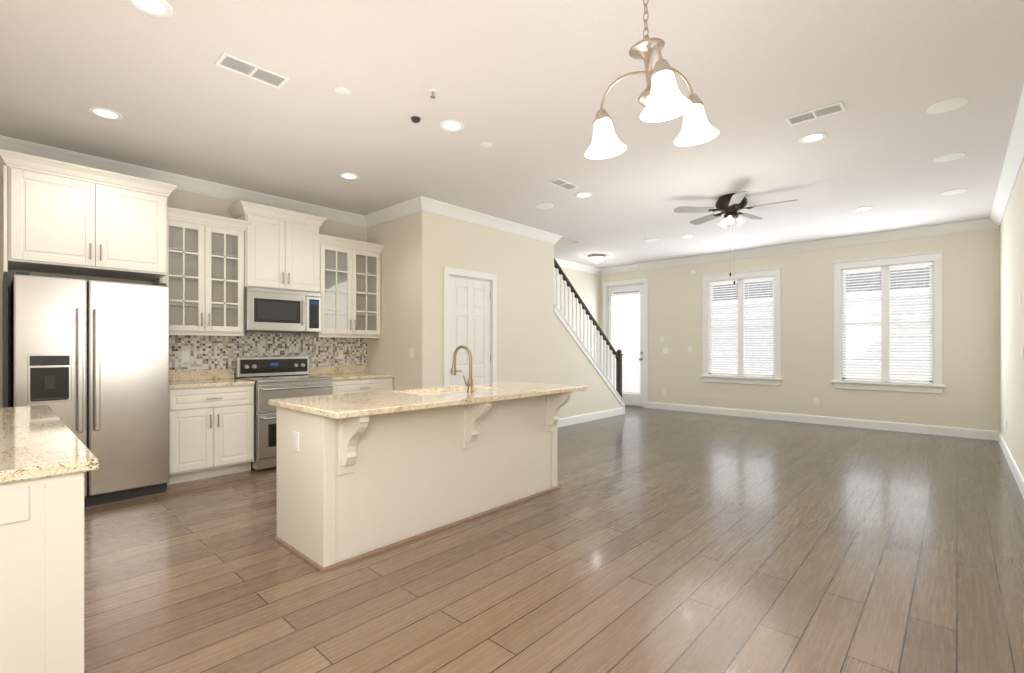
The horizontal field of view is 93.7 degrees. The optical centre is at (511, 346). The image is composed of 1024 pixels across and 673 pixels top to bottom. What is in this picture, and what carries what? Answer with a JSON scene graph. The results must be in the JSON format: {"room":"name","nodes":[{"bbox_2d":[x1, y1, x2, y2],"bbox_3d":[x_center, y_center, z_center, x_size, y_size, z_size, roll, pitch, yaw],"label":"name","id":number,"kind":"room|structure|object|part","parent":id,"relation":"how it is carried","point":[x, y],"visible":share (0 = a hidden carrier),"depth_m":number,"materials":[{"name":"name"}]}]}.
{"room":"kitchen","nodes":[
{"label":"kitchen","id":0,"kind":"room"},
{"bbox_2d":[0,178,600,407],"bbox_3d":[-1.410,-0.855,7.122,0.150,4.230,10.070,0,0,43],"label":"wall","id":1,"kind":"structure","parent":0,"point":[587,286],"depth_m":5.15,"materials":[{"name":"paint"}]},
{"bbox_2d":[0,149,176,280],"bbox_3d":[-3.615,-1.040,4.114,0.692,0.800,1.100,0,0,43],"label":"upper cabinet","id":2,"kind":"object","parent":1,"relation":"attached to","point":[65,218],"visible":1,"depth_m":3.87,"materials":[{"name":"white wood"}]},
{"bbox_2d":[0,135,367,227],"bbox_3d":[-3.274,-1.657,4.928,0.098,0.125,4.020,0,0,43],"label":"crown molding","id":3,"kind":"structure","parent":1,"relation":"attached to","point":[184,183],"depth_m":4.86,"materials":[{"name":"white wood"}]},
{"bbox_2d":[152,207,252,335],"bbox_3d":[-3.144,-0.708,4.843,0.392,1.195,0.850,0,0,43],"label":"upper cabinet","id":4,"kind":"object","parent":1,"relation":"attached to","point":[203,279],"visible":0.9,"depth_m":4.84,"materials":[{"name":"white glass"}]},
{"bbox_2d":[169,332,366,377],"bbox_3d":[-2.738,0.092,5.571,0.010,0.505,2.350,0,0,43],"label":"backsplash","id":5,"kind":"structure","parent":1,"relation":"attached to","point":[188,352],"depth_m":5.42,"materials":[{"name":"tile"}]},
{"bbox_2d":[228,201,326,292],"bbox_3d":[-2.619,-1.062,5.395,0.412,0.875,0.915,0,0,43],"label":"upper cabinet","id":6,"kind":"object","parent":1,"relation":"attached to","point":[281,249],"visible":0.94,"depth_m":5.24,"materials":[{"name":"white wood"}]},
{"bbox_2d":[244,287,320,332],"bbox_3d":[-2.604,-0.393,5.382,0.447,0.454,0.787,0,0,43],"label":"microwave","id":7,"kind":"object","parent":6,"relation":"attached to","point":[275,310],"visible":0.96,"depth_m":5.23,"materials":[{"name":"silver metal"}]},
{"bbox_2d":[306,233,382,337],"bbox_3d":[-2.077,-0.708,5.995,0.392,1.195,0.941,0,0,43],"label":"upper cabinet","id":8,"kind":"object","parent":1,"relation":"attached to","point":[350,280],"visible":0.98,"depth_m":6.01,"materials":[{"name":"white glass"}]},
{"bbox_2d":[555,258,603,274],"bbox_3d":[1.131,-1.657,9.681,0.098,0.125,2.340,0,0,43],"label":"crown molding","id":9,"kind":"structure","parent":1,"relation":"attached to","point":[562,263],"depth_m":9.95,"materials":[{"name":"white wood"}]},
{"bbox_2d":[367,212,415,389],"bbox_3d":[-1.499,-0.230,6.106,1.100,2.980,0.120,0,0,43],"label":"wall","id":10,"kind":"structure","parent":0,"point":[388,351],"depth_m":5.95,"materials":[{"name":"paint"}]},
{"bbox_2d":[364,199,419,226],"bbox_3d":[-1.492,-1.657,5.952,1.080,0.125,0.098,0,0,43],"label":"crown molding","id":11,"kind":"structure","parent":10,"relation":"attached to","point":[404,208],"depth_m":5.96,"materials":[{"name":"white wood"}]},
{"bbox_2d":[0,0,1023,267],"bbox_3d":[0.926,-2.395,4.957,6.520,1.350,10.070,0,0,43],"label":"ceiling","id":12,"kind":"structure","parent":0,"point":[522,86],"depth_m":3.41,"materials":[{"name":"paint"}]},
{"bbox_2d":[88,107,122,119],"bbox_3d":[-2.993,-1.716,3.537,0.198,0.007,0.198,0,0,43],"label":"recessed light","id":13,"kind":"object","parent":12,"relation":"in","point":[105,113],"visible":0.98,"depth_m":3.53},
{"bbox_2d":[126,0,173,17],"bbox_3d":[-1.818,-1.716,2.408,0.198,0.007,0.198,0,0,43],"label":"recessed light","id":14,"kind":"object","parent":12,"relation":"in","point":[159,8],"visible":1,"depth_m":2.43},
{"bbox_2d":[215,52,289,88],"bbox_3d":[-1.614,-1.715,2.995,0.170,0.010,0.380,0,0,43],"label":"ceiling vent","id":15,"kind":"object","parent":12,"relation":"in","point":[247,69],"visible":1,"depth_m":2.98,"materials":[{"name":"white metal"}]},
{"bbox_2d":[334,88,350,95],"bbox_3d":[-1.142,-1.718,3.240,0.109,0.004,0.109,0,0,34],"label":"ceiling plate","id":16,"kind":"object","parent":12,"relation":"attached to","point":[342,91],"depth_m":3.23,"materials":[{"name":"white plastic"}]},
{"bbox_2d":[339,172,358,179],"bbox_3d":[-1.642,-1.716,4.834,0.198,0.007,0.198,0,0,43],"label":"recessed light","id":17,"kind":"object","parent":12,"relation":"in","point":[348,176],"visible":0.96,"depth_m":4.83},
{"bbox_2d":[411,116,420,122],"bbox_3d":[-0.725,-1.709,3.617,0.072,0.022,0.072,0,0,43],"label":"smoke detector","id":18,"kind":"object","parent":12,"relation":"attached to","point":[415,119],"visible":1,"depth_m":3.60,"materials":[{"name":"plastic"}]},
{"bbox_2d":[428,89,437,98],"bbox_3d":[-0.533,-1.700,3.235,0.068,0.040,0.067,0,0,43],"label":"sprinkler","id":19,"kind":"object","parent":12,"relation":"attached to","point":[432,91],"visible":1,"depth_m":3.23,"materials":[{"name":"silver metal"}]},
{"bbox_2d":[439,120,464,131],"bbox_3d":[-0.468,-1.716,3.733,0.198,0.007,0.198,0,0,43],"label":"recessed light","id":20,"kind":"object","parent":12,"relation":"in","point":[452,125],"visible":1,"depth_m":3.72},
{"bbox_2d":[480,142,492,147],"bbox_3d":[-0.219,-1.718,4.089,0.109,0.004,0.109,0,0,34],"label":"ceiling plate","id":21,"kind":"object","parent":12,"relation":"attached to","point":[485,144],"depth_m":4.07,"materials":[{"name":"white plastic"}]},
{"bbox_2d":[535,203,552,208],"bbox_3d":[0.392,-1.717,5.867,0.230,0.006,0.230,0,0,43],"label":"ceiling speaker","id":22,"kind":"object","parent":12,"relation":"attached to","point":[544,206],"visible":0.92,"depth_m":5.87},
{"bbox_2d":[547,178,578,189],"bbox_3d":[0.543,-1.715,5.073,0.160,0.010,0.360,0,0,43],"label":"ceiling vent","id":23,"kind":"object","parent":12,"relation":"in","point":[563,184],"visible":1,"depth_m":5.06,"materials":[{"name":"white metal"}]},
{"bbox_2d":[575,192,592,197],"bbox_3d":[0.812,-1.716,5.437,0.198,0.007,0.198,0,0,43],"label":"recessed light","id":24,"kind":"object","parent":12,"relation":"in","point":[583,195],"visible":0.96,"depth_m":5.43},
{"bbox_2d":[588,254,605,263],"bbox_3d":[1.595,-1.641,9.047,0.336,0.157,0.336,0,0,43],"label":"dome light","id":25,"kind":"object","parent":12,"relation":"attached to","point":[596,258],"visible":1,"depth_m":8.94,"materials":[{"name":"white glass"}]},
{"bbox_2d":[644,238,658,241],"bbox_3d":[2.239,-1.717,7.728,0.230,0.006,0.230,0,0,43],"label":"recessed light","id":26,"kind":"object","parent":12,"relation":"attached to","point":[650,239],"visible":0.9,"depth_m":7.71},
{"bbox_2d":[585,0,718,158],"bbox_3d":[0.518,-1.249,1.853,0.493,0.941,0.520,0,0,43],"label":"pendant chandelier","id":27,"kind":"object","parent":12,"relation":"hanging from","point":[661,98],"visible":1,"depth_m":1.81,"materials":[{"name":"white glass"}]},
{"bbox_2d":[681,235,694,237],"bbox_3d":[2.750,-1.716,7.499,0.198,0.007,0.198,0,0,43],"label":"recessed light","id":28,"kind":"object","parent":12,"relation":"in","point":[689,236],"visible":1,"depth_m":7.47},
{"bbox_2d":[674,191,796,284],"bbox_3d":[2.553,-1.216,5.506,1.247,1.007,1.252,0,0,43],"label":"ceiling fan","id":29,"kind":"object","parent":12,"relation":"hanging from","point":[729,206],"visible":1,"depth_m":5.47,"materials":[{"name":"brown wood"}]},
{"bbox_2d":[799,132,826,142],"bbox_3d":[2.475,-1.716,3.951,0.198,0.007,0.198,0,0,43],"label":"recessed light","id":30,"kind":"object","parent":12,"relation":"in","point":[813,137],"visible":1,"depth_m":3.94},
{"bbox_2d":[785,102,845,125],"bbox_3d":[2.236,-1.715,3.545,0.360,0.010,0.160,0,0,43],"label":"ceiling vent","id":31,"kind":"object","parent":12,"relation":"in","point":[838,107],"visible":1,"depth_m":3.54,"materials":[{"name":"white metal"}]},
{"bbox_2d":[854,206,873,210],"bbox_3d":[4.379,-1.716,5.976,0.198,0.007,0.198,0,0,43],"label":"recessed light","id":32,"kind":"object","parent":12,"relation":"in","point":[864,208],"visible":1,"depth_m":5.96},
{"bbox_2d":[926,97,969,113],"bbox_3d":[3.103,-1.717,3.423,0.230,0.006,0.230,0,0,43],"label":"ceiling speaker","id":33,"kind":"object","parent":12,"relation":"attached to","point":[947,105],"visible":1,"depth_m":3.41},
{"bbox_2d":[932,152,966,161],"bbox_3d":[3.967,-1.717,4.354,0.230,0.006,0.230,0,0,43],"label":"ceiling speaker","id":34,"kind":"object","parent":12,"relation":"attached to","point":[949,157],"visible":0.94,"depth_m":4.35},
{"bbox_2d":[941,188,968,194],"bbox_3d":[4.906,-1.717,5.324,0.230,0.006,0.230,0,0,43],"label":"recessed light","id":35,"kind":"object","parent":12,"relation":"attached to","point":[955,191],"visible":0.98,"depth_m":5.30,"materials":[{"name":"white plastic"}]},
{"bbox_2d":[416,210,621,418],"bbox_3d":[0.481,-0.855,7.346,0.120,4.230,4.630,0,0,43],"label":"wall","id":36,"kind":"structure","parent":0,"point":[521,267],"depth_m":6.72,"materials":[{"name":"beige paint"}]},
{"bbox_2d":[444,267,496,385],"bbox_3d":[-0.550,0.143,6.195,0.172,2.234,0.910,0,0,43],"label":"door","id":37,"kind":"structure","parent":36,"relation":"attached to","point":[470,313],"depth_m":6.18,"materials":[{"name":"white wood"}]},
{"bbox_2d":[412,196,562,243],"bbox_3d":[-0.170,-1.657,6.497,0.118,0.125,2.696,0,0,43],"label":"crown molding","id":38,"kind":"structure","parent":36,"relation":"attached to","point":[420,202],"depth_m":6.21,"materials":[{"name":"white wood"}]},
{"bbox_2d":[554,258,622,397],"bbox_3d":[1.117,-0.318,8.032,0.110,3.157,2.728,0,0,43],"label":"stair railing","id":39,"kind":"object","parent":36,"relation":"on","point":[601,337],"visible":0.73,"depth_m":8.22,"materials":[{"name":"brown wood"}]},
{"bbox_2d":[554,304,624,407],"bbox_3d":[1.341,0.301,8.263,0.155,1.917,2.145,0,0,43],"label":"trim","id":40,"kind":"structure","parent":36,"relation":"attached to","point":[571,331],"depth_m":8.08,"materials":[{"name":"white wood"}]},
{"bbox_2d":[557,407,624,427],"bbox_3d":[0.944,1.194,7.762,0.035,0.132,3.420,0,0,43],"label":"baseboard","id":41,"kind":"structure","parent":36,"relation":"attached to","point":[566,421],"depth_m":8.13,"materials":[{"name":"white wood"}]},
{"bbox_2d":[84,406,1023,672],"bbox_3d":[0.926,1.290,4.957,6.520,0.060,10.070,0,0,43],"label":"floor","id":42,"kind":"structure","parent":0,"point":[646,540],"depth_m":2.69,"materials":[{"name":"brown wood"}]},
{"bbox_2d":[3,165,7,407],"bbox_3d":[-3.927,-0.040,3.718,0.774,2.600,0.020,0,0,43],"label":"panel","id":43,"kind":"object","parent":42,"relation":"on","point":[5,286],"visible":0.82,"depth_m":3.55,"materials":[{"name":"white wood"}]},
{"bbox_2d":[0,405,98,672],"bbox_3d":[-2.296,0.802,1.862,2.020,0.915,0.830,0,0,43],"label":"kitchen peninsula","id":44,"kind":"object","parent":42,"relation":"on","point":[48,458],"depth_m":1.42,"materials":[{"name":"wood"}]},
{"bbox_2d":[11,272,168,506],"bbox_3d":[-3.535,0.356,4.043,0.839,1.807,0.935,0,0,43],"label":"fridge","id":45,"kind":"object","parent":42,"relation":"on","point":[90,363],"visible":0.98,"depth_m":3.82,"materials":[{"name":"metal"}]},
{"bbox_2d":[167,369,254,484],"bbox_3d":[-3.043,0.752,4.749,0.665,1.015,0.728,0,0,43],"label":"base cabinet","id":46,"kind":"object","parent":42,"relation":"on","point":[211,423],"visible":0.96,"depth_m":4.56,"materials":[{"name":"white wood"}]},
{"bbox_2d":[235,356,332,470],"bbox_3d":[-2.484,0.685,5.270,0.722,1.150,0.787,0,0,43],"label":"range","id":47,"kind":"object","parent":42,"relation":"on","point":[276,377],"visible":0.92,"depth_m":5.04,"materials":[{"name":"silver metal"}]},
{"bbox_2d":[309,365,393,394],"bbox_3d":[-1.975,0.752,5.901,0.665,1.015,0.819,0,0,43],"label":"base cabinet","id":48,"kind":"object","parent":42,"relation":"on","point":[353,379],"visible":0.29,"depth_m":5.83,"materials":[{"name":"white wood"}]},
{"bbox_2d":[272,393,571,572],"bbox_3d":[-0.502,0.821,3.649,0.884,0.880,2.190,0,0,43],"label":"kitchen island","id":49,"kind":"object","parent":42,"relation":"on","point":[361,475],"depth_m":3.10,"materials":[{"name":"wood"}]},
{"bbox_2d":[269,381,586,420],"bbox_3d":[-0.465,0.362,3.676,0.930,0.036,2.320,0,0,43],"label":"island countertop","id":50,"kind":"structure","parent":49,"relation":"on","point":[340,407],"depth_m":3.20,"materials":[{"name":"beige stone"}]},
{"bbox_2d":[429,389,460,392],"bbox_3d":[-0.504,0.481,3.848,0.378,0.225,0.808,0,0,43],"label":"sink","id":51,"kind":"object","parent":50,"relation":"in","point":[430,390],"depth_m":4.01,"materials":[{"name":"beige stone"}]},
{"bbox_2d":[451,345,474,391],"bbox_3d":[-0.406,0.166,3.716,0.247,0.357,0.120,0,0,43],"label":"faucet","id":52,"kind":"object","parent":50,"relation":"on","point":[469,384],"visible":1,"depth_m":3.67,"materials":[{"name":"brown metal"}]},
{"bbox_2d":[601,228,999,430],"bbox_3d":[4.297,-0.290,8.595,6.220,3.100,0.150,0,0,43],"label":"wall","id":53,"kind":"structure","parent":0,"point":[969,397],"depth_m":7.78,"materials":[{"name":"paint"}]},
{"bbox_2d":[603,278,647,407],"bbox_3d":[2.445,-0.077,10.281,1.070,2.674,0.195,0,0,43],"label":"door frame","id":54,"kind":"structure","parent":53,"relation":"attached to","point":[640,399],"depth_m":10.04,"materials":[{"name":"white wood"}]},
{"bbox_2d":[610,292,639,392],"bbox_3d":[2.421,-0.090,10.255,0.748,2.100,0.035,0,0,43],"label":"door","id":55,"kind":"structure","parent":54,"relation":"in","point":[625,323],"depth_m":10.22,"materials":[{"name":"white glass"}]},
{"bbox_2d":[663,348,667,353],"bbox_3d":[3.077,0.080,9.618,0.116,0.114,0.008,0,0,43],"label":"light switch","id":56,"kind":"object","parent":53,"relation":"attached to","point":[665,350],"depth_m":9.62,"materials":[{"name":"white plastic"}]},
{"bbox_2d":[691,268,697,274],"bbox_3d":[3.494,-1.440,9.214,0.132,0.132,0.034,0,0,43],"label":"smoke detector","id":57,"kind":"object","parent":53,"relation":"attached to","point":[694,271],"visible":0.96,"depth_m":9.20,"materials":[{"name":"white plastic"}]},
{"bbox_2d":[700,267,782,385],"bbox_3d":[4.139,-0.345,8.697,1.390,2.020,0.215,0,0,43],"label":"window","id":58,"kind":"structure","parent":53,"relation":"in","point":[740,276],"depth_m":8.69,"materials":[{"name":"white wood"}]},
{"bbox_2d":[709,276,773,377],"bbox_3d":[4.134,-0.340,8.691,1.118,1.752,0.054,0,0,43],"label":"window blind","id":59,"kind":"object","parent":58,"relation":"attached to","point":[713,303],"visible":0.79,"depth_m":8.63,"materials":[{"name":"white plastic"}]},
{"bbox_3d":[4.174,-0.345,8.735,1.110,1.730,0.004,0,0,43],"label":"window glass","id":60,"kind":"part","parent":58,"relation":"part of","materials":[{"name":"clear glass"}]},
{"bbox_2d":[600,218,987,274],"bbox_3d":[4.176,-1.657,8.538,6.120,0.125,0.098,0,0,43],"label":"crown molding","id":61,"kind":"structure","parent":53,"relation":"attached to","point":[981,224],"depth_m":7.77,"materials":[{"name":"white wood"}]},
{"bbox_2d":[814,398,818,404],"bbox_3d":[4.977,0.890,7.858,0.070,0.114,0.007,0,0,43],"label":"outlet","id":62,"kind":"object","parent":53,"relation":"attached to","point":[816,400],"depth_m":7.85,"materials":[{"name":"white plastic"}]},
{"bbox_2d":[648,402,996,440],"bbox_3d":[4.646,1.194,8.158,5.035,0.132,0.015,0,0,43],"label":"baseboard","id":63,"kind":"structure","parent":53,"relation":"attached to","point":[919,429],"depth_m":7.62,"materials":[{"name":"white wood"}]},
{"bbox_2d":[831,251,944,393],"bbox_3d":[5.665,-0.345,7.283,1.350,2.020,0.215,0,0,43],"label":"window","id":64,"kind":"structure","parent":53,"relation":"in","point":[884,264],"depth_m":7.28,"materials":[{"name":"white wood"}]},
{"bbox_2d":[842,262,932,383],"bbox_3d":[5.660,-0.340,7.277,1.078,1.752,0.054,0,0,43],"label":"window blind","id":65,"kind":"object","parent":64,"relation":"attached to","point":[917,265],"visible":1,"depth_m":7.21,"materials":[{"name":"white plastic"}]},
{"bbox_3d":[5.700,-0.345,7.321,1.070,1.730,0.004,0,0,43],"label":"window glass","id":66,"kind":"part","parent":64,"relation":"part of","materials":[{"name":"clear glass"}]},
{"bbox_2d":[1000,161,1023,477],"bbox_3d":[3.262,-0.290,2.792,0.150,3.100,10.070,0,0,43],"label":"wall","id":67,"kind":"structure","parent":0,"point":[1011,318],"depth_m":4.85,"materials":[{"name":"paint"}]},
{"bbox_2d":[988,85,1023,228],"bbox_3d":[3.171,-1.657,2.876,0.098,0.125,9.770,0,0,43],"label":"crown molding","id":68,"kind":"structure","parent":67,"relation":"attached to","point":[1013,161],"depth_m":4.45,"materials":[{"name":"white wood"}]},
{"bbox_2d":[997,431,1023,498],"bbox_3d":[3.202,1.194,2.848,0.015,0.132,9.770,0,0,43],"label":"baseboard","id":69,"kind":"structure","parent":67,"relation":"attached to","point":[1019,479],"depth_m":4.77,"materials":[{"name":"white wood"}]},
{"label":"outside","id":70,"kind":"structure","parent":0,"visible":0},
{"bbox_2d":[615,267,928,393],"bbox_3d":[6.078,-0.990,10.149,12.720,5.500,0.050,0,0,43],"label":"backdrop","id":71,"kind":"structure","parent":70,"point":[727,290],"depth_m":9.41,"materials":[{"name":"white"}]}
]}

